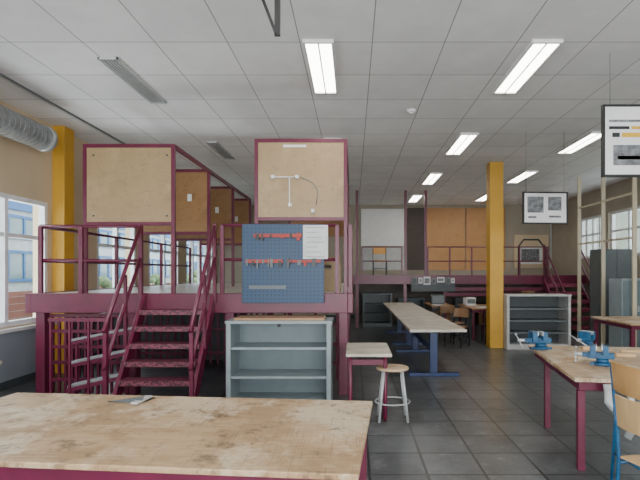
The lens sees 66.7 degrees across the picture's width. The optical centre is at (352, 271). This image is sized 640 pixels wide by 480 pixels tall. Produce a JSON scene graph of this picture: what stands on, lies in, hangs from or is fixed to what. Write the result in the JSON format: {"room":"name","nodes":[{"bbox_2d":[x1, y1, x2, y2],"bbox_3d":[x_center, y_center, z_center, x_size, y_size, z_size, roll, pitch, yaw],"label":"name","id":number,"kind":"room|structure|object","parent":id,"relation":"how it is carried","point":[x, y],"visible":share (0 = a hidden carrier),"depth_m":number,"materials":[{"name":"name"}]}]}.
{"room":"school workshop","nodes":[
{"label":"school workshop","id":0,"kind":"room"},
{"bbox_2d":[52,126,73,372],"bbox_3d":[-4.698,-0.362,7.866,0.196,3.944,0.276,0,0,0],"label":"column","id":1,"kind":"structure","parent":0,"point":[63,153],"depth_m":7.73,"materials":[{"name":"yellow paint"}]},
{"bbox_2d":[0,100,185,328],"bbox_3d":[-4.910,-0.362,6.497,0.230,3.944,20.815,0,0,0],"label":"wall","id":2,"kind":"structure","parent":0,"point":[25,171],"depth_m":7.61,"materials":[{"name":"beige paint"}]},
{"bbox_2d":[0,192,46,327],"bbox_3d":[-4.841,-0.164,5.819,0.092,1.846,3.588,0,0,0],"label":"window","id":3,"kind":"structure","parent":2,"relation":"in","point":[4,197],"depth_m":6.73,"materials":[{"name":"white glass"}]},
{"bbox_2d":[0,313,117,333],"bbox_3d":[-4.744,0.805,10.120,0.104,0.046,12.650,0,0,0],"label":"trim","id":4,"kind":"structure","parent":2,"relation":"attached to","point":[20,328],"depth_m":6.87,"materials":[{"name":"white paint"}]},
{"bbox_2d":[0,344,122,390],"bbox_3d":[-4.772,1.552,6.612,0.046,0.115,20.585,0,0,0],"label":"baseboard","id":5,"kind":"structure","parent":2,"relation":"attached to","point":[17,381],"depth_m":6.91,"materials":[{"name":"grey metal"}]},
{"bbox_2d":[0,313,127,382],"bbox_3d":[-4.775,1.161,6.612,0.040,0.667,20.585,0,0,0],"label":"wall","id":6,"kind":"structure","parent":2,"relation":"attached to","point":[18,348],"depth_m":6.96,"materials":[{"name":"white paint"}]},
{"bbox_2d":[97,228,135,288],"bbox_3d":[-4.841,-0.164,9.890,0.092,1.846,1.610,0,0,0],"label":"window","id":7,"kind":"structure","parent":2,"relation":"in","point":[115,231],"depth_m":9.86,"materials":[{"name":"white glass"}]},
{"bbox_2d":[149,235,178,284],"bbox_3d":[-4.841,-0.164,12.363,0.092,1.846,1.955,0,0,0],"label":"window","id":8,"kind":"structure","parent":2,"relation":"in","point":[162,236],"depth_m":12.34,"materials":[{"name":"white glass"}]},
{"bbox_2d":[186,241,212,282],"bbox_3d":[-4.841,-0.164,15.238,0.092,1.846,2.645,0,0,0],"label":"window","id":9,"kind":"structure","parent":2,"relation":"in","point":[191,242],"depth_m":14.80,"materials":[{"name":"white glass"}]},
{"bbox_2d":[0,0,639,204],"bbox_3d":[1.052,-2.404,6.612,12.156,0.138,21.045,0,0,0],"label":"ceiling","id":10,"kind":"structure","parent":0,"point":[222,73],"depth_m":5.91,"materials":[{"name":"tile"}]},
{"bbox_2d":[0,105,57,151],"bbox_3d":[-4.347,-2.014,4.807,0.361,0.641,4.094,0,0,0],"label":"ventilation duct","id":11,"kind":"object","parent":10,"relation":"hanging from","point":[15,126],"visible":1,"depth_m":6.27,"materials":[{"name":"metal"}]},
{"bbox_2d":[0,73,124,143],"bbox_3d":[-4.146,-2.323,7.303,0.023,0.023,7.245,0,0,0],"label":"trim","id":12,"kind":"structure","parent":10,"relation":"attached to","point":[1,75],"depth_m":6.74,"materials":[{"name":"grey metal"}]},
{"bbox_2d":[97,57,166,103],"bbox_3d":[-2.668,-2.323,5.963,0.218,0.023,1.392,0,0,0],"label":"ceiling vent","id":13,"kind":"object","parent":10,"relation":"in","point":[114,64],"visible":1,"depth_m":5.83,"materials":[{"name":"grey metal"}]},
{"bbox_2d":[206,142,234,158],"bbox_3d":[-2.530,-2.323,9.315,0.218,0.023,1.265,0,0,0],"label":"ceiling vent","id":14,"kind":"object","parent":10,"relation":"in","point":[217,147],"visible":1,"depth_m":9.24,"materials":[{"name":"grey metal"}]},
{"bbox_2d":[262,0,280,36],"bbox_3d":[-0.667,-2.009,3.450,0.368,0.659,0.115,0,0,0],"label":"bracket","id":15,"kind":"object","parent":10,"relation":"hanging from","point":[277,3],"visible":1,"depth_m":3.44,"materials":[{"name":"grey metal"}]},
{"bbox_2d":[303,39,337,93],"bbox_3d":[-0.351,-2.317,5.566,0.310,0.034,1.403,0,0,0],"label":"recessed light","id":16,"kind":"object","parent":10,"relation":"in","point":[319,53],"visible":1,"depth_m":5.41,"materials":[{"name":"white paint"}]},
{"bbox_2d":[408,194,422,201],"bbox_3d":[1.955,-2.317,15.295,0.310,0.034,1.403,0,0,0],"label":"recessed light","id":17,"kind":"object","parent":10,"relation":"in","point":[415,197],"visible":1,"depth_m":15.18,"materials":[{"name":"white paint"}]},
{"bbox_2d":[409,196,420,201],"bbox_3d":[1.955,-2.322,15.295,0.264,0.016,1.346,0,0,0],"label":"diffuser","id":18,"kind":"object","parent":17,"relation":"attached to","point":[413,198],"depth_m":15.27,"materials":[{"name":"white"}]},
{"bbox_2d":[421,172,442,184],"bbox_3d":[1.955,-2.317,12.075,0.310,0.034,1.403,0,0,0],"label":"recessed light","id":19,"kind":"object","parent":10,"relation":"in","point":[432,177],"visible":1,"depth_m":11.99,"materials":[{"name":"white paint"}]},
{"bbox_2d":[423,174,440,183],"bbox_3d":[1.955,-2.322,12.075,0.264,0.016,1.346,0,0,0],"label":"diffuser","id":20,"kind":"object","parent":19,"relation":"attached to","point":[431,178],"depth_m":12.00,"materials":[{"name":"white plastic"}]},
{"bbox_2d":[445,133,478,154],"bbox_3d":[1.955,-2.317,8.832,0.310,0.034,1.403,0,0,0],"label":"recessed light","id":21,"kind":"object","parent":10,"relation":"in","point":[463,140],"visible":1,"depth_m":8.73,"materials":[{"name":"white paint"}]},
{"bbox_2d":[506,170,537,182],"bbox_3d":[4.106,-2.317,11.845,0.310,0.034,1.403,0,0,0],"label":"recessed light","id":22,"kind":"object","parent":10,"relation":"in","point":[525,174],"visible":1,"depth_m":11.72,"materials":[{"name":"white paint"}]},
{"bbox_2d":[509,172,534,181],"bbox_3d":[4.106,-2.322,11.845,0.264,0.016,1.346,0,0,0],"label":"diffuser","id":23,"kind":"object","parent":22,"relation":"attached to","point":[520,177],"depth_m":11.75,"materials":[{"name":"white plastic"}]},
{"bbox_2d":[492,39,562,93],"bbox_3d":[1.955,-2.317,5.566,0.310,0.034,1.403,0,0,0],"label":"recessed light","id":24,"kind":"object","parent":10,"relation":"in","point":[537,52],"visible":1,"depth_m":5.41,"materials":[{"name":"white paint"}]},
{"bbox_2d":[522,192,567,223],"bbox_3d":[3.187,-1.566,8.050,0.764,1.538,0.046,0,0,-4],"label":"display board","id":25,"kind":"object","parent":10,"relation":"hanging from","point":[537,207],"visible":1,"depth_m":8.04,"materials":[{"name":"white paper"}]},
{"bbox_2d":[527,196,543,212],"bbox_3d":[3.020,-1.115,8.024,0.275,0.266,0.005,0,0,-4],"label":"print","id":26,"kind":"object","parent":25,"relation":"attached to","point":[535,204],"depth_m":8.02},
{"bbox_2d":[548,197,561,210],"bbox_3d":[3.348,-1.134,8.047,0.229,0.228,0.005,0,0,-4],"label":"print","id":27,"kind":"object","parent":25,"relation":"attached to","point":[554,203],"depth_m":8.04},
{"bbox_2d":[556,131,600,153],"bbox_3d":[4.106,-2.317,8.740,0.310,0.034,1.403,0,0,0],"label":"recessed light","id":28,"kind":"object","parent":10,"relation":"in","point":[592,136],"visible":0.87,"depth_m":8.69,"materials":[{"name":"white paint"}]},
{"bbox_2d":[601,104,639,176],"bbox_3d":[3.226,-1.674,5.175,1.138,1.321,0.046,0,0,0],"label":"display board","id":29,"kind":"object","parent":10,"relation":"hanging from","point":[620,123],"visible":1,"depth_m":5.16,"materials":[{"name":"white paint"}]},
{"bbox_2d":[613,145,639,164],"bbox_3d":[3.027,-1.244,5.161,0.512,0.215,0.005,0,0,0],"label":"print","id":30,"kind":"object","parent":29,"relation":"attached to","point":[622,154],"depth_m":5.16},
{"bbox_2d":[622,133,639,136],"bbox_3d":[2.958,-1.459,5.161,0.194,0.046,0.005,0,0,0],"label":"print","id":31,"kind":"object","parent":29,"relation":"attached to","point":[623,134],"depth_m":5.16},
{"bbox_2d":[0,318,639,479],"bbox_3d":[1.052,1.679,6.612,12.156,0.138,21.045,0,0,0],"label":"floor","id":32,"kind":"structure","parent":0,"point":[486,422],"depth_m":5.60,"materials":[{"name":"tile"}]},
{"bbox_2d":[48,314,135,394],"bbox_3d":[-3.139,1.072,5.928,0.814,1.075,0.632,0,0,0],"label":"storage rack","id":33,"kind":"object","parent":32,"relation":"on","point":[77,362],"depth_m":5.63,"materials":[{"name":"red metal"}]},
{"bbox_2d":[101,223,216,396],"bbox_3d":[-2.251,0.494,5.761,0.993,2.231,0.986,0,0,0],"label":"staircase","id":34,"kind":"structure","parent":32,"relation":"on","point":[193,381],"depth_m":5.76,"materials":[{"name":"red metal"}]},
{"bbox_2d":[0,393,372,479],"bbox_3d":[-1.178,1.208,2.734,2.518,0.805,1.173,0,0,5],"label":"workbench","id":35,"kind":"object","parent":32,"relation":"on","point":[44,436],"depth_m":2.49,"materials":[{"name":"brown wood"}]},
{"bbox_2d":[25,283,352,394],"bbox_3d":[-2.116,0.943,9.396,4.232,1.334,6.279,0,0,0],"label":"platform","id":36,"kind":"object","parent":32,"relation":"on","point":[230,303],"visible":0.49,"depth_m":6.25,"materials":[{"name":"red metal"}]},
{"bbox_2d":[38,224,190,292],"bbox_3d":[-3.439,-0.169,9.275,1.362,0.912,5.881,0,0,0],"label":"railing","id":37,"kind":"object","parent":36,"relation":"on","point":[116,261],"visible":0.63,"depth_m":6.35,"materials":[{"name":"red metal"}]},
{"bbox_2d":[83,144,250,292],"bbox_3d":[-2.978,-0.707,8.841,1.219,1.990,4.805,0,0,0],"label":"wall","id":38,"kind":"structure","parent":36,"relation":"on","point":[124,184],"depth_m":6.45,"materials":[{"name":"beige wood"}]},
{"bbox_2d":[199,199,250,281],"bbox_3d":[-2.967,-0.707,11.265,1.196,1.990,0.059,0,0,0],"label":"wall","id":39,"kind":"structure","parent":36,"relation":"on","point":[242,207],"depth_m":11.26,"materials":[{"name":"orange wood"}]},
{"bbox_2d":[220,224,338,292],"bbox_3d":[-0.955,-0.177,6.314,1.546,0.906,0.051,0,0,0],"label":"railing","id":40,"kind":"object","parent":36,"relation":"on","point":[223,259],"visible":0.63,"depth_m":6.29,"materials":[{"name":"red metal"}]},
{"bbox_2d":[242,224,323,302],"bbox_3d":[-0.891,-0.108,6.194,1.044,1.006,0.123,0,0,0],"label":"pegboard","id":41,"kind":"object","parent":36,"relation":"attached to","point":[274,268],"visible":1,"depth_m":6.17,"materials":[{"name":"blue metal"}]},
{"bbox_2d":[303,225,327,258],"bbox_3d":[-0.477,-0.382,6.170,0.318,0.433,0.006,0,0,0],"label":"paper sheet","id":42,"kind":"object","parent":41,"relation":"on","point":[315,237],"visible":1,"depth_m":6.17,"materials":[{"name":"white paper"}]},
{"bbox_2d":[254,139,348,292],"bbox_3d":[-0.687,-0.736,7.875,1.225,2.047,3.042,0,0,0],"label":"wall","id":43,"kind":"structure","parent":36,"relation":"on","point":[295,179],"depth_m":6.40,"materials":[{"name":"beige wood"}]},
{"bbox_2d":[288,184,348,236],"bbox_3d":[-0.676,-0.736,9.444,1.179,2.047,0.052,0,0,0],"label":"wall","id":44,"kind":"structure","parent":36,"relation":"on","point":[331,230],"depth_m":9.43,"materials":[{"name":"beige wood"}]},
{"bbox_2d":[324,256,340,290],"bbox_3d":[-0.380,0.029,7.327,0.391,0.518,0.296,0,0,0],"label":"wooden crate","id":45,"kind":"object","parent":36,"relation":"on","point":[329,266],"visible":0.53,"depth_m":7.19,"materials":[{"name":"brown wood"}]},
{"bbox_2d":[348,224,352,292],"bbox_3d":[-0.035,-0.177,9.401,0.051,0.906,6.088,0,0,0],"label":"railing","id":46,"kind":"object","parent":36,"relation":"on","point":[350,244],"visible":0.96,"depth_m":6.36,"materials":[{"name":"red metal"}]},
{"bbox_2d":[141,313,243,359],"bbox_3d":[-2.933,1.006,8.878,1.955,1.208,0.046,0,0,0],"label":"panel","id":47,"kind":"object","parent":32,"relation":"on","point":[221,315],"visible":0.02,"depth_m":8.85,"materials":[{"name":"grey metal"}]},
{"bbox_2d":[141,313,247,362],"bbox_3d":[-2.829,1.064,8.556,1.978,1.092,0.069,0,0,0],"label":"storage rack","id":48,"kind":"object","parent":32,"relation":"on","point":[217,329],"visible":0.23,"depth_m":8.56,"materials":[{"name":"red metal"}]},
{"bbox_2d":[225,317,333,399],"bbox_3d":[-0.866,1.090,5.859,1.243,1.041,0.472,0,0,0],"label":"shelf","id":49,"kind":"object","parent":32,"relation":"on","point":[268,359],"visible":0.77,"depth_m":6.08,"materials":[{"name":"grey metal"}]},
{"bbox_2d":[231,342,326,349],"bbox_3d":[-0.866,0.894,5.868,1.116,0.029,0.420,0,0,0],"label":"shelf","id":50,"kind":"object","parent":49,"relation":"attached to","point":[236,345],"depth_m":5.73,"materials":[{"name":"grey metal"}]},
{"bbox_2d":[231,369,326,378],"bbox_3d":[-0.866,1.233,5.868,1.116,0.029,0.420,0,0,0],"label":"shelf","id":51,"kind":"object","parent":49,"relation":"attached to","point":[238,373],"depth_m":5.77,"materials":[{"name":"grey metal"}]},
{"bbox_2d":[234,316,325,319],"bbox_3d":[-0.871,0.555,5.865,1.064,0.029,0.322,0,0,0],"label":"wooden board","id":52,"kind":"object","parent":49,"relation":"on","point":[238,317],"visible":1,"depth_m":5.76,"materials":[{"name":"brown wood"}]},
{"bbox_2d":[238,313,338,379],"bbox_3d":[-0.966,1.064,7.251,1.518,1.092,0.080,0,0,0],"label":"shelf rack","id":53,"kind":"object","parent":32,"relation":"on","point":[336,324],"visible":0.06,"depth_m":7.25,"materials":[{"name":"red metal"}]},
{"bbox_2d":[346,343,391,420],"bbox_3d":[0.171,1.242,5.589,0.491,0.735,0.828,0,0,0],"label":"table","id":54,"kind":"object","parent":32,"relation":"on","point":[353,349],"visible":0.81,"depth_m":5.22,"materials":[{"name":"white laminate"}]},
{"bbox_2d":[362,293,392,326],"bbox_3d":[0.719,1.121,14.542,0.886,0.978,0.586,0,0,0],"label":"base cabinet","id":55,"kind":"object","parent":32,"relation":"on","point":[375,313],"visible":0.94,"depth_m":14.82,"materials":[{"name":"grey metal"}]},
{"bbox_2d":[365,312,389,314],"bbox_3d":[0.719,1.241,14.550,0.759,0.029,0.535,0,0,0],"label":"shelf","id":56,"kind":"object","parent":55,"relation":"attached to","point":[366,313],"depth_m":14.34,"materials":[{"name":"grey metal"}]},
{"bbox_2d":[375,364,409,422],"bbox_3d":[0.433,1.325,5.313,0.396,0.575,0.361,0,0,0],"label":"stool","id":57,"kind":"object","parent":32,"relation":"on","point":[400,368],"visible":0.94,"depth_m":5.21,"materials":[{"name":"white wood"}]},
{"bbox_2d":[383,303,429,344],"bbox_3d":[1.232,1.225,11.805,0.802,0.770,3.070,0,0,0],"label":"table","id":58,"kind":"object","parent":32,"relation":"on","point":[393,307],"visible":0.7,"depth_m":11.15,"materials":[{"name":"white laminate"}]},
{"bbox_2d":[396,297,424,324],"bbox_3d":[1.782,1.208,15.059,0.828,0.805,0.586,0,0,0],"label":"base cabinet","id":59,"kind":"object","parent":32,"relation":"on","point":[419,301],"visible":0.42,"depth_m":15.28,"materials":[{"name":"metal"}]},
{"bbox_2d":[392,312,466,376],"bbox_3d":[1.247,1.225,8.654,0.831,0.770,3.162,0,0,0],"label":"table","id":60,"kind":"object","parent":32,"relation":"on","point":[431,323],"visible":1,"depth_m":7.54,"materials":[{"name":"white laminate"}]},
{"bbox_2d":[424,302,452,335],"bbox_3d":[2.265,1.230,12.880,0.575,0.759,1.380,0,0,0],"label":"table","id":61,"kind":"object","parent":32,"relation":"on","point":[427,304],"visible":0.41,"depth_m":12.35,"materials":[{"name":"brown wood"}]},
{"bbox_2d":[430,294,444,303],"bbox_3d":[2.243,0.723,12.888,0.345,0.251,0.260,0,0,0],"label":"equipment box","id":62,"kind":"object","parent":61,"relation":"on","point":[434,298],"visible":0.98,"depth_m":12.76,"materials":[{"name":"grey metal"}]},
{"bbox_2d":[439,305,454,338],"bbox_3d":[2.265,1.207,11.852,0.398,0.808,0.452,0,0,0],"label":"chair","id":63,"kind":"object","parent":32,"relation":"on","point":[442,308],"visible":0.5,"depth_m":11.65,"materials":[{"name":"brown wood"}]},
{"bbox_2d":[444,306,466,342],"bbox_3d":[2.384,1.207,11.217,0.452,0.808,0.398,0,0,-10],"label":"chair","id":64,"kind":"object","parent":32,"relation":"on","point":[462,307],"visible":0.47,"depth_m":11.07,"materials":[{"name":"brown wood"}]},
{"bbox_2d":[444,308,469,348],"bbox_3d":[2.260,1.207,10.486,0.398,0.808,0.452,0,0,40],"label":"chair","id":65,"kind":"object","parent":32,"relation":"on","point":[457,312],"visible":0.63,"depth_m":10.57,"materials":[{"name":"brown wood"}]},
{"bbox_2d":[453,298,471,324],"bbox_3d":[3.393,1.208,14.913,0.575,0.805,0.420,0,0,0],"label":"chair","id":66,"kind":"object","parent":32,"relation":"on","point":[456,301],"visible":0.21,"depth_m":14.72,"materials":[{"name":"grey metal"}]},
{"bbox_2d":[353,190,586,327],"bbox_3d":[3.335,-0.362,15.324,6.670,3.944,3.094,0,0,0],"label":"platform","id":67,"kind":"object","parent":32,"relation":"on","point":[474,286],"visible":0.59,"depth_m":13.87,"materials":[{"name":"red metal"}]},
{"bbox_2d":[372,248,386,274],"bbox_3d":[0.794,-0.311,14.404,0.418,0.853,0.476,0,0,0],"label":"chair","id":68,"kind":"object","parent":67,"relation":"on","point":[375,250],"visible":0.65,"depth_m":14.58,"materials":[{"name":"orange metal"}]},
{"bbox_2d":[361,246,402,274],"bbox_3d":[0.825,-0.318,13.835,1.175,0.820,0.037,0,0,0],"label":"railing","id":69,"kind":"object","parent":67,"relation":"on","point":[362,247],"visible":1,"depth_m":13.82,"materials":[{"name":"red metal"}]},
{"bbox_2d":[411,282,454,290],"bbox_3d":[2.275,0.414,13.768,1.251,0.276,0.016,0,0,0],"label":"panel","id":70,"kind":"object","parent":67,"relation":"attached to","point":[439,286],"visible":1,"depth_m":13.76,"materials":[{"name":"grey metal"}]},
{"bbox_2d":[427,246,547,274],"bbox_3d":[3.841,-0.319,13.835,3.456,0.822,0.041,0,0,0],"label":"railing","id":71,"kind":"object","parent":67,"relation":"on","point":[428,247],"visible":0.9,"depth_m":13.82,"materials":[{"name":"red metal"}]},
{"bbox_2d":[518,239,546,274],"bbox_3d":[5.236,-0.426,14.145,0.856,1.083,0.050,0,0,0],"label":"railing","id":72,"kind":"object","parent":67,"relation":"on","point":[523,239],"visible":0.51,"depth_m":14.12,"materials":[{"name":"metal"}]},
{"bbox_2d":[458,304,485,339],"bbox_3d":[3.145,1.230,12.133,0.724,0.759,1.495,0,0,0],"label":"table","id":73,"kind":"object","parent":32,"relation":"on","point":[474,309],"visible":0.53,"depth_m":11.44,"materials":[{"name":"brown wood"}]},
{"bbox_2d":[463,297,475,304],"bbox_3d":[3.043,0.758,12.672,0.253,0.182,0.260,0,0,-7],"label":"equipment box","id":74,"kind":"object","parent":73,"relation":"on","point":[466,300],"visible":1,"depth_m":12.55,"materials":[{"name":"white paint"}]},
{"bbox_2d":[503,294,571,349],"bbox_3d":[3.859,1.041,10.316,1.351,1.138,0.529,0,0,0],"label":"base cabinet","id":75,"kind":"object","parent":32,"relation":"on","point":[522,313],"visible":0.77,"depth_m":10.47,"materials":[{"name":"grey metal"}]},
{"bbox_2d":[509,307,567,309],"bbox_3d":[3.859,0.770,10.324,1.224,0.029,0.477,0,0,0],"label":"shelf","id":76,"kind":"object","parent":75,"relation":"attached to","point":[510,308],"depth_m":10.08,"materials":[{"name":"grey metal"}]},
{"bbox_2d":[509,318,567,321],"bbox_3d":[3.859,1.021,10.324,1.224,0.029,0.477,0,0,0],"label":"shelf","id":77,"kind":"object","parent":75,"relation":"attached to","point":[510,319],"depth_m":10.10,"materials":[{"name":"grey metal"}]},
{"bbox_2d":[509,330,567,333],"bbox_3d":[3.859,1.271,10.324,1.224,0.029,0.477,0,0,0],"label":"shelf","id":78,"kind":"object","parent":75,"relation":"attached to","point":[510,331],"depth_m":10.24,"materials":[{"name":"grey metal"}]},
{"bbox_2d":[542,245,589,329],"bbox_3d":[5.894,0.420,12.983,1.026,2.380,1.587,0,0,0],"label":"staircase","id":79,"kind":"structure","parent":32,"relation":"on","point":[546,286],"depth_m":13.28,"materials":[{"name":"red metal"}]},
{"bbox_2d":[577,177,580,336],"bbox_3d":[5.577,-0.362,11.960,0.080,3.944,0.046,0,0,0],"label":"post","id":80,"kind":"object","parent":32,"relation":"on","point":[578,178],"visible":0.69,"depth_m":11.94,"materials":[{"name":"beige paint"}]},
{"bbox_2d":[528,345,639,470],"bbox_3d":[2.995,1.230,4.619,2.185,0.759,1.782,0,0,9],"label":"workbench","id":81,"kind":"object","parent":32,"relation":"on","point":[582,375],"visible":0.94,"depth_m":4.37,"materials":[{"name":"brown wood"}]},
{"bbox_2d":[515,330,551,349],"bbox_3d":[1.999,0.752,5.348,0.366,0.199,0.235,0,0,0],"label":"bench vise","id":82,"kind":"object","parent":81,"relation":"on","point":[540,339],"visible":1,"depth_m":5.31,"materials":[{"name":"blue metal"}]},
{"bbox_2d":[569,330,595,345],"bbox_3d":[2.651,0.763,5.542,0.324,0.176,0.208,0,0,-35],"label":"bench vise","id":83,"kind":"object","parent":81,"relation":"on","point":[585,337],"visible":0.94,"depth_m":5.52,"materials":[{"name":"blue metal"}]},
{"bbox_2d":[574,344,614,366],"bbox_3d":[2.218,0.759,4.455,0.338,0.184,0.218,0,0,25],"label":"bench vise","id":84,"kind":"object","parent":81,"relation":"on","point":[602,357],"visible":0.98,"depth_m":4.40,"materials":[{"name":"blue metal"}]},
{"bbox_2d":[603,384,634,439],"bbox_3d":[2.082,1.085,3.789,0.247,0.434,0.147,0,0,0],"label":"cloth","id":85,"kind":"object","parent":81,"relation":"hanging from","point":[608,401],"visible":0.3,"depth_m":3.76,"materials":[{"name":"fabric"}]},
{"bbox_2d":[615,353,635,356],"bbox_3d":[2.744,0.836,4.888,0.184,0.029,0.058,0,0,9],"label":"wood offcut","id":86,"kind":"object","parent":81,"relation":"on","point":[616,354],"visible":0.89,"depth_m":4.87,"materials":[{"name":"brown wood"}]},
{"bbox_2d":[601,177,605,343],"bbox_3d":[5.577,-0.362,10.810,0.080,3.944,0.046,0,0,0],"label":"post","id":87,"kind":"object","parent":32,"relation":"on","point":[603,179],"visible":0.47,"depth_m":10.79,"materials":[{"name":"beige metal"}]},
{"bbox_2d":[590,249,631,341],"bbox_3d":[6.072,0.540,11.385,0.782,2.139,0.506,0,0,0],"label":"locker","id":88,"kind":"object","parent":32,"relation":"on","point":[618,261],"visible":0.44,"depth_m":11.18,"materials":[{"name":"metal"}]},
{"bbox_2d":[591,316,639,346],"bbox_3d":[5.336,1.230,8.665,1.518,0.759,1.346,0,0,0],"label":"table","id":89,"kind":"object","parent":32,"relation":"on","point":[632,323],"visible":0.66,"depth_m":8.69,"materials":[{"name":"brown wood"}]},
{"bbox_2d":[609,279,639,346],"bbox_3d":[5.819,0.874,10.022,0.782,1.472,0.540,0,0,0],"label":"cabinet","id":90,"kind":"object","parent":32,"relation":"on","point":[620,290],"visible":0.62,"depth_m":9.80,"materials":[{"name":"grey metal"}]},
{"bbox_2d":[609,360,639,479],"bbox_3d":[2.175,1.135,3.458,0.531,0.952,0.461,0,0,-6],"label":"chair","id":91,"kind":"object","parent":32,"relation":"on","point":[625,380],"visible":0.72,"depth_m":3.46,"materials":[{"name":"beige wood"}]},
{"bbox_2d":[612,394,639,479],"bbox_3d":[1.858,1.180,2.866,0.481,0.862,0.422,0,0,-18],"label":"chair","id":92,"kind":"object","parent":32,"relation":"on","point":[626,411],"visible":1,"depth_m":2.92,"materials":[{"name":"brown wood"}]},
{"bbox_2d":[632,177,636,346],"bbox_3d":[5.577,-0.362,9.614,0.080,3.944,0.046,0,0,0],"label":"post","id":93,"kind":"object","parent":32,"relation":"on","point":[634,179],"visible":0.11,"depth_m":9.59,"materials":[{"name":"beige paint"}]},
{"bbox_2d":[603,192,631,201],"bbox_3d":[5.577,-1.573,10.212,0.046,0.040,1.150,0,0,0],"label":"rail","id":94,"kind":"object","parent":93,"relation":"attached to","point":[630,193],"visible":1,"depth_m":10.19,"materials":[{"name":"beige paint"}]},
{"bbox_2d":[217,205,550,314],"bbox_3d":[1.052,-0.362,17.020,12.156,3.944,0.230,0,0,0],"label":"wall","id":95,"kind":"structure","parent":0,"point":[513,213],"depth_m":16.91,"materials":[{"name":"beige paint"}]},
{"bbox_2d":[248,315,354,317],"bbox_3d":[1.052,1.552,16.893,11.696,0.115,0.023,0,0,0],"label":"baseboard","id":96,"kind":"structure","parent":95,"relation":"attached to","point":[334,316],"depth_m":16.88,"materials":[{"name":"grey metal"}]},
{"bbox_2d":[361,209,403,245],"bbox_3d":[1.026,-1.548,16.865,1.496,1.287,0.058,0,0,0],"label":"wall panel","id":97,"kind":"object","parent":95,"relation":"attached to","point":[379,227],"visible":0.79,"depth_m":16.84,"materials":[{"name":"white paint"}]},
{"bbox_2d":[363,247,403,269],"bbox_3d":[1.026,-0.470,16.865,1.496,0.800,0.058,0,0,0],"label":"wall panel","id":98,"kind":"object","parent":95,"relation":"attached to","point":[392,254],"visible":0.57,"depth_m":16.84,"materials":[{"name":"white paint"}]},
{"bbox_2d":[407,208,423,269],"bbox_3d":[2.174,-1.148,16.865,0.661,2.157,0.058,0,0,0],"label":"wall panel","id":99,"kind":"object","parent":95,"relation":"attached to","point":[415,216],"visible":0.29,"depth_m":16.84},
{"bbox_2d":[427,208,464,269],"bbox_3d":[3.235,-1.148,16.865,1.322,2.157,0.058,0,0,0],"label":"wall panel","id":100,"kind":"object","parent":95,"relation":"attached to","point":[445,226],"visible":0.79,"depth_m":16.84,"materials":[{"name":"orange wood"}]},
{"bbox_2d":[466,208,504,269],"bbox_3d":[4.609,-1.148,16.865,1.357,2.157,0.058,0,0,0],"label":"wall panel","id":101,"kind":"object","parent":95,"relation":"attached to","point":[475,217],"visible":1,"depth_m":16.84,"materials":[{"name":"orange wood"}]},
{"bbox_2d":[514,235,547,267],"bbox_3d":[6.192,-0.713,16.865,1.183,1.148,0.058,0,0,0],"label":"wall panel","id":102,"kind":"object","parent":95,"relation":"attached to","point":[517,238],"visible":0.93,"depth_m":16.84,"materials":[{"name":"beige paint"}]},
{"bbox_2d":[521,248,541,263],"bbox_3d":[6.128,-0.571,16.796,0.831,0.588,0.080,0,0,0],"label":"framed picture","id":103,"kind":"object","parent":102,"relation":"attached to","point":[527,254],"visible":0.61,"depth_m":16.76,"materials":[{"name":"white paint"}]},
{"bbox_2d":[521,249,538,260],"bbox_3d":[6.128,-0.571,16.761,0.623,0.450,0.012,0,0,0],"label":"print","id":104,"kind":"object","parent":103,"relation":"attached to","point":[526,254],"depth_m":16.76},
{"bbox_2d":[550,224,551,267],"bbox_3d":[7.235,-1.113,16.865,0.765,1.948,0.058,0,0,0],"label":"wall panel","id":105,"kind":"object","parent":95,"relation":"attached to","point":[550,224],"visible":0.21,"depth_m":16.84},
{"bbox_2d":[486,162,502,347],"bbox_3d":[3.044,-0.362,10.413,0.286,3.944,0.288,0,0,0],"label":"column","id":106,"kind":"structure","parent":0,"point":[494,170],"depth_m":10.27,"materials":[{"name":"yellow paint"}]},
{"bbox_2d":[551,177,639,324],"bbox_3d":[7.015,-0.362,6.497,0.230,3.944,20.815,0,0,0],"label":"wall","id":107,"kind":"structure","parent":0,"point":[564,236],"depth_m":14.58,"materials":[{"name":"beige paint"}]},
{"bbox_2d":[581,215,600,258],"bbox_3d":[7.015,-1.006,14.088,0.092,1.208,1.495,0,0,0],"label":"window","id":108,"kind":"structure","parent":107,"relation":"in","point":[594,234],"depth_m":14.43,"materials":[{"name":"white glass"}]},
{"bbox_2d":[611,206,639,254],"bbox_3d":[7.015,-1.006,11.385,0.092,1.208,3.450,0,0,0],"label":"window","id":109,"kind":"structure","parent":107,"relation":"in","point":[629,210],"depth_m":12.56,"materials":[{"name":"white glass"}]},
{"label":"outside","id":110,"kind":"structure","parent":0,"visible":0},
{"bbox_2d":[590,209,639,252],"bbox_3d":[10.005,0.000,11.500,0.460,4.600,18.400,0,0,0],"label":"facade","id":111,"kind":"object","parent":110,"point":[622,219],"visible":0.02,"depth_m":17.59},
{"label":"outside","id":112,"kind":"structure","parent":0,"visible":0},
{"bbox_3d":[-19.763,2.369,17.250,29.474,0.138,52.900,0,0,0],"label":"paving","id":113,"kind":"object","parent":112,"visible":0},
{"bbox_2d":[99,276,111,287],"bbox_3d":[-8.738,1.155,15.659,1.202,2.291,2.618,0,0,0],"label":"shrub","id":114,"kind":"object","parent":113,"relation":"on","point":[104,282],"visible":0.02,"depth_m":16.40,"materials":[{"name":"green plant"}]},
{"bbox_2d":[8,200,203,320],"bbox_3d":[-11.569,-0.172,22.425,3.542,4.945,37.950,0,0,0],"label":"school building","id":115,"kind":"structure","parent":113,"relation":"on","point":[20,215],"depth_m":14.64,"materials":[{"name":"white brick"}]},
{"bbox_2d":[119,274,165,286],"bbox_3d":[-8.633,1.135,20.051,1.261,2.330,2.705,0,0,0],"label":"shrub","id":116,"kind":"object","parent":113,"relation":"on","point":[154,278],"visible":0.06,"depth_m":20.51,"materials":[{"name":"green plant"}]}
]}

